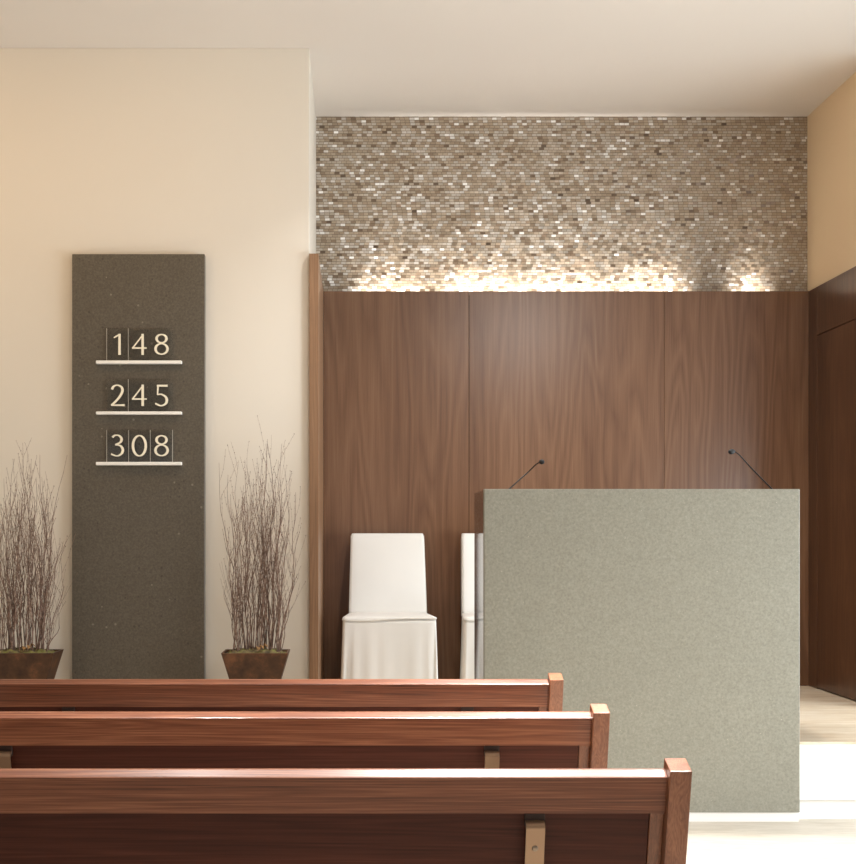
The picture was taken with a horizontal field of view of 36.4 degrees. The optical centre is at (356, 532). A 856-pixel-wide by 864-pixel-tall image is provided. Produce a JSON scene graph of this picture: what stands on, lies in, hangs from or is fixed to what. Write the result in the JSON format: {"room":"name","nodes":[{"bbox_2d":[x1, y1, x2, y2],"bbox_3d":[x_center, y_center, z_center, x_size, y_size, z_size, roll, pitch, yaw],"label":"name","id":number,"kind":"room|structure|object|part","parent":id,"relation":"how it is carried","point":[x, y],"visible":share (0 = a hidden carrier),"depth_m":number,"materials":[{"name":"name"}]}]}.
{"room":"house of worship","nodes":[
{"label":"house of worship","id":0,"kind":"room"},
{"bbox_2d":[0,48,315,678],"bbox_3d":[-1.776,-0.646,7.569,3.047,3.847,1.361,0,0,0],"label":"wall","id":1,"kind":"structure","parent":0,"point":[211,152],"depth_m":6.89,"materials":[{"name":"beige paint"}]},
{"bbox_2d":[72,254,205,678],"bbox_3d":[-1.151,-0.269,6.847,0.698,2.398,0.082,0,0,0],"label":"hymn board","id":2,"kind":"object","parent":1,"relation":"attached to","point":[139,524],"visible":0.88,"depth_m":6.84,"materials":[{"name":"grey stone"}]},
{"bbox_2d":[106,430,123,461],"bbox_3d":[-1.258,-0.457,6.827,0.114,0.169,0.006,0,0,0],"label":"number card","id":3,"kind":"object","parent":2,"relation":"on","point":[113,436],"visible":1,"depth_m":6.83,"materials":[{"name":"white plastic"}]},
{"bbox_2d":[106,328,128,359],"bbox_3d":[-1.258,-0.990,6.827,0.115,0.171,0.006,0,0,0],"label":"number card","id":4,"kind":"object","parent":2,"relation":"on","point":[118,335],"visible":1,"depth_m":6.83,"materials":[{"name":"white plastic"}]},
{"bbox_2d":[111,379,128,410],"bbox_3d":[-1.257,-0.722,6.827,0.114,0.170,0.006,0,0,0],"label":"number card","id":5,"kind":"object","parent":2,"relation":"on","point":[113,386],"visible":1,"depth_m":6.83,"materials":[{"name":"white plastic"}]},
{"bbox_2d":[128,430,150,461],"bbox_3d":[-1.143,-0.457,6.827,0.116,0.169,0.005,0,0,0],"label":"number card","id":6,"kind":"object","parent":2,"relation":"on","point":[135,437],"visible":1,"depth_m":6.83,"materials":[{"name":"white plastic"}]},
{"bbox_2d":[132,334,146,354],"bbox_3d":[-1.143,-0.990,6.826,0.113,0.171,0.005,0,0,0],"label":"number card","id":7,"kind":"object","parent":2,"relation":"on","point":[142,347],"visible":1,"depth_m":6.82,"materials":[{"name":"white plastic"}]},
{"bbox_2d":[132,385,146,405],"bbox_3d":[-1.143,-0.722,6.826,0.113,0.170,0.005,0,0,0],"label":"number card","id":8,"kind":"object","parent":2,"relation":"on","point":[142,398],"visible":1,"depth_m":6.82,"materials":[{"name":"white plastic"}]},
{"bbox_2d":[154,334,168,354],"bbox_3d":[-1.026,-0.990,6.827,0.115,0.171,0.005,0,0,0],"label":"number card","id":9,"kind":"object","parent":2,"relation":"on","point":[158,335],"visible":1,"depth_m":6.82,"materials":[{"name":"white plastic"}]},
{"bbox_2d":[155,385,167,405],"bbox_3d":[-1.026,-0.722,6.826,0.115,0.170,0.005,0,0,0],"label":"number card","id":10,"kind":"object","parent":2,"relation":"on","point":[158,386],"visible":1,"depth_m":6.82,"materials":[{"name":"white plastic"}]},
{"bbox_2d":[154,430,172,461],"bbox_3d":[-1.026,-0.457,6.827,0.116,0.169,0.006,0,0,0],"label":"number card","id":11,"kind":"object","parent":2,"relation":"on","point":[157,437],"visible":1,"depth_m":6.83,"materials":[{"name":"white plastic"}]},
{"bbox_2d":[309,254,323,678],"bbox_3d":[-0.228,-0.273,7.377,0.048,2.403,1.046,0,0,0],"label":"trim","id":12,"kind":"structure","parent":1,"relation":"attached to","point":[316,293],"depth_m":6.85,"materials":[{"name":"brown wood"}]},
{"bbox_2d":[0,0,855,116],"bbox_3d":[-0.261,-2.645,3.475,6.379,0.150,9.650,0,0,0],"label":"ceiling","id":13,"kind":"structure","parent":0,"point":[369,58],"depth_m":6.85,"materials":[{"name":"paint"}]},
{"bbox_2d":[316,117,808,685],"bbox_3d":[1.338,-0.646,8.076,3.182,3.847,0.348,0,0,0],"label":"wall","id":14,"kind":"structure","parent":0,"point":[609,302],"depth_m":7.90,"materials":[{"name":"brown wood"}]},
{"bbox_3d":[0.238,-0.271,7.917,0.883,2.399,0.030,0,0,0],"label":"wood panel","id":15,"kind":"part","parent":14,"relation":"part of","materials":[{"name":"brown wood"}]},
{"bbox_3d":[1.263,-1.869,8.025,3.030,1.399,0.011,0,0,0],"label":"mosaic panel","id":16,"kind":"part","parent":14,"relation":"part of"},
{"bbox_3d":[1.275,-0.271,7.917,1.185,2.399,0.030,0,0,0],"label":"wood panel","id":17,"kind":"part","parent":14,"relation":"part of","materials":[{"name":"brown wood"}]},
{"bbox_3d":[2.307,-0.271,7.917,0.878,2.399,0.030,0,0,0],"label":"wood panel","id":18,"kind":"part","parent":14,"relation":"part of","materials":[{"name":"brown wood"}]},
{"bbox_2d":[686,819,855,863],"bbox_3d":[0.575,1.337,2.900,8.050,0.120,10.800,0,0,0],"label":"floor","id":19,"kind":"structure","parent":0,"point":[805,841],"depth_m":5.35,"materials":[{"name":"stone"}]},
{"bbox_2d":[0,673,563,711],"bbox_3d":[-0.307,0.879,4.657,2.021,0.795,0.469,0,0,0],"label":"pew","id":20,"kind":"object","parent":19,"relation":"on","point":[16,695],"visible":0.32,"depth_m":4.46,"materials":[{"name":"brown wood"}]},
{"bbox_3d":[-0.307,0.808,4.544,1.864,0.419,0.132,0,0,0],"label":"panel","id":21,"kind":"part","parent":20,"relation":"part of","materials":[{"name":"brown wood"}]},
{"bbox_3d":[-0.307,0.550,4.476,1.926,0.095,0.064,0,0,0],"label":"rail","id":22,"kind":"part","parent":20,"relation":"part of","materials":[{"name":"brown wood"}]},
{"bbox_3d":[0.680,0.879,4.657,0.046,0.795,0.469,0,0,0],"label":"panel","id":23,"kind":"part","parent":20,"relation":"part of","materials":[{"name":"brown wood"}]},
{"bbox_2d":[0,704,609,767],"bbox_3d":[-0.307,0.879,3.845,2.021,0.795,0.469,0,0,0],"label":"pew","id":24,"kind":"object","parent":19,"relation":"on","point":[27,739],"visible":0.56,"depth_m":3.65,"materials":[{"name":"brown wood"}]},
{"bbox_3d":[-0.307,0.808,3.732,1.864,0.419,0.132,0,0,0],"label":"panel","id":25,"kind":"part","parent":24,"relation":"part of","materials":[{"name":"brown wood"}]},
{"bbox_3d":[-0.307,0.550,3.664,1.926,0.095,0.064,0,0,0],"label":"rail","id":26,"kind":"part","parent":24,"relation":"part of","materials":[{"name":"brown wood"}]},
{"bbox_3d":[0.680,0.879,3.845,0.046,0.795,0.469,0,0,0],"label":"panel","id":27,"kind":"part","parent":24,"relation":"part of","materials":[{"name":"brown wood"}]},
{"bbox_2d":[0,758,691,863],"bbox_3d":[-0.307,0.879,2.960,2.021,0.795,0.469,0,0,0],"label":"pew","id":28,"kind":"object","parent":19,"relation":"on","point":[48,815],"visible":1,"depth_m":2.77,"materials":[{"name":"brown wood"}]},
{"bbox_3d":[-0.307,0.808,2.847,1.864,0.419,0.132,0,0,0],"label":"panel","id":29,"kind":"part","parent":28,"relation":"part of","materials":[{"name":"brown wood"}]},
{"bbox_3d":[-0.307,0.550,2.779,1.926,0.095,0.064,0,0,0],"label":"rail","id":30,"kind":"part","parent":28,"relation":"part of","materials":[{"name":"brown wood"}]},
{"bbox_3d":[0.680,0.879,2.960,0.046,0.795,0.469,0,0,0],"label":"panel","id":31,"kind":"part","parent":28,"relation":"part of","materials":[{"name":"brown wood"}]},
{"bbox_2d":[799,686,855,818],"bbox_3d":[-0.261,1.103,6.902,6.079,0.347,2.235,0,0,0],"label":"platform","id":32,"kind":"object","parent":19,"relation":"on","point":[827,719],"visible":0.1,"depth_m":5.80,"materials":[{"name":"white"}]},
{"bbox_2d":[0,438,77,678],"bbox_3d":[-1.671,0.222,6.631,0.477,1.415,0.237,0,0,0],"label":"planter","id":33,"kind":"object","parent":32,"relation":"on","point":[22,662],"visible":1,"depth_m":6.60,"materials":[{"name":"brown plant"}]},
{"bbox_3d":[-1.691,0.767,6.635,0.338,0.327,0.230,0,0,0],"label":"pot","id":34,"kind":"part","parent":33,"relation":"part of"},
{"bbox_2d":[219,415,305,678],"bbox_3d":[-0.480,0.167,6.633,0.448,1.526,0.234,0,0,0],"label":"planter","id":35,"kind":"object","parent":32,"relation":"on","point":[248,662],"visible":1,"depth_m":6.62,"materials":[{"name":"brown plant"}]},
{"bbox_3d":[-0.514,0.767,6.635,0.336,0.327,0.230,0,0,0],"label":"pot","id":36,"kind":"part","parent":35,"relation":"part of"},
{"bbox_2d":[341,533,437,678],"bbox_3d":[0.182,0.464,7.571,0.556,0.924,0.580,0,0,0],"label":"slipcovered chair","id":37,"kind":"object","parent":32,"relation":"on","point":[388,632],"visible":0.96,"depth_m":7.48,"materials":[{"name":"beige fabric"}]},
{"bbox_3d":[0.182,0.246,7.763,0.460,0.488,0.197,0,0,0],"label":"backrest","id":38,"kind":"part","parent":37,"relation":"part of","materials":[{"name":"beige fabric"}]},
{"bbox_3d":[0.182,0.480,7.550,0.533,0.034,0.508,0,0,0],"label":"seat","id":39,"kind":"part","parent":37,"relation":"part of","materials":[{"name":"beige fabric"}]},
{"bbox_2d":[460,533,473,678],"bbox_3d":[0.855,0.464,7.571,0.554,0.924,0.580,0,0,-2],"label":"slipcovered chair","id":40,"kind":"object","parent":32,"relation":"on","point":[467,539],"visible":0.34,"depth_m":7.67,"materials":[{"name":"beige fabric"}]},
{"bbox_3d":[0.849,0.246,7.762,0.460,0.488,0.197,0,0,-2],"label":"backrest","id":41,"kind":"part","parent":40,"relation":"part of","materials":[{"name":"beige fabric"}]},
{"bbox_3d":[0.856,0.480,7.550,0.533,0.034,0.508,0,0,-2],"label":"seat","id":42,"kind":"part","parent":40,"relation":"part of","materials":[{"name":"beige fabric"}]},
{"bbox_2d":[474,489,799,821],"bbox_3d":[1.259,0.541,6.008,1.396,1.472,0.525,0,0,0],"label":"pulpit","id":43,"kind":"object","parent":32,"relation":"on","point":[675,611],"visible":0.73,"depth_m":5.75,"materials":[{"name":"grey stone"}]},
{"bbox_3d":[0.581,0.368,6.026,0.030,1.121,0.488,0,0,0],"label":"panel","id":44,"kind":"part","parent":43,"relation":"part of","materials":[{"name":"clear glass"}]},
{"bbox_2d":[509,459,543,488],"bbox_3d":[0.766,-0.266,6.003,0.192,0.149,0.070,0,0,-8],"label":"gooseneck microphone","id":45,"kind":"object","parent":43,"relation":"on","point":[541,461],"visible":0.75,"depth_m":6.00,"materials":[{"name":"grey metal"}]},
{"bbox_2d":[728,449,772,488],"bbox_3d":[1.804,-0.287,5.932,0.246,0.191,0.044,0,0,-10],"label":"gooseneck microphone","id":46,"kind":"object","parent":43,"relation":"on","point":[731,451],"visible":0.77,"depth_m":5.93,"materials":[{"name":"grey metal"}]},
{"bbox_2d":[807,72,855,688],"bbox_3d":[2.837,-0.646,7.600,0.183,3.847,1.300,0,0,0],"label":"wall","id":47,"kind":"structure","parent":0,"point":[831,127],"depth_m":7.68,"materials":[{"name":"beige paint"}]},
{"bbox_2d":[817,319,855,699],"bbox_3d":[2.762,-0.128,7.361,0.032,2.100,0.792,0,0,0],"label":"door","id":48,"kind":"structure","parent":47,"relation":"in","point":[836,347],"depth_m":7.43,"materials":[{"name":"brown wood"}]},
{"bbox_3d":[2.762,-1.326,7.356,0.032,0.288,0.802,0,0,0],"label":"panel","id":49,"kind":"part","parent":47,"relation":"part of","materials":[{"name":"brown wood"}]}
]}

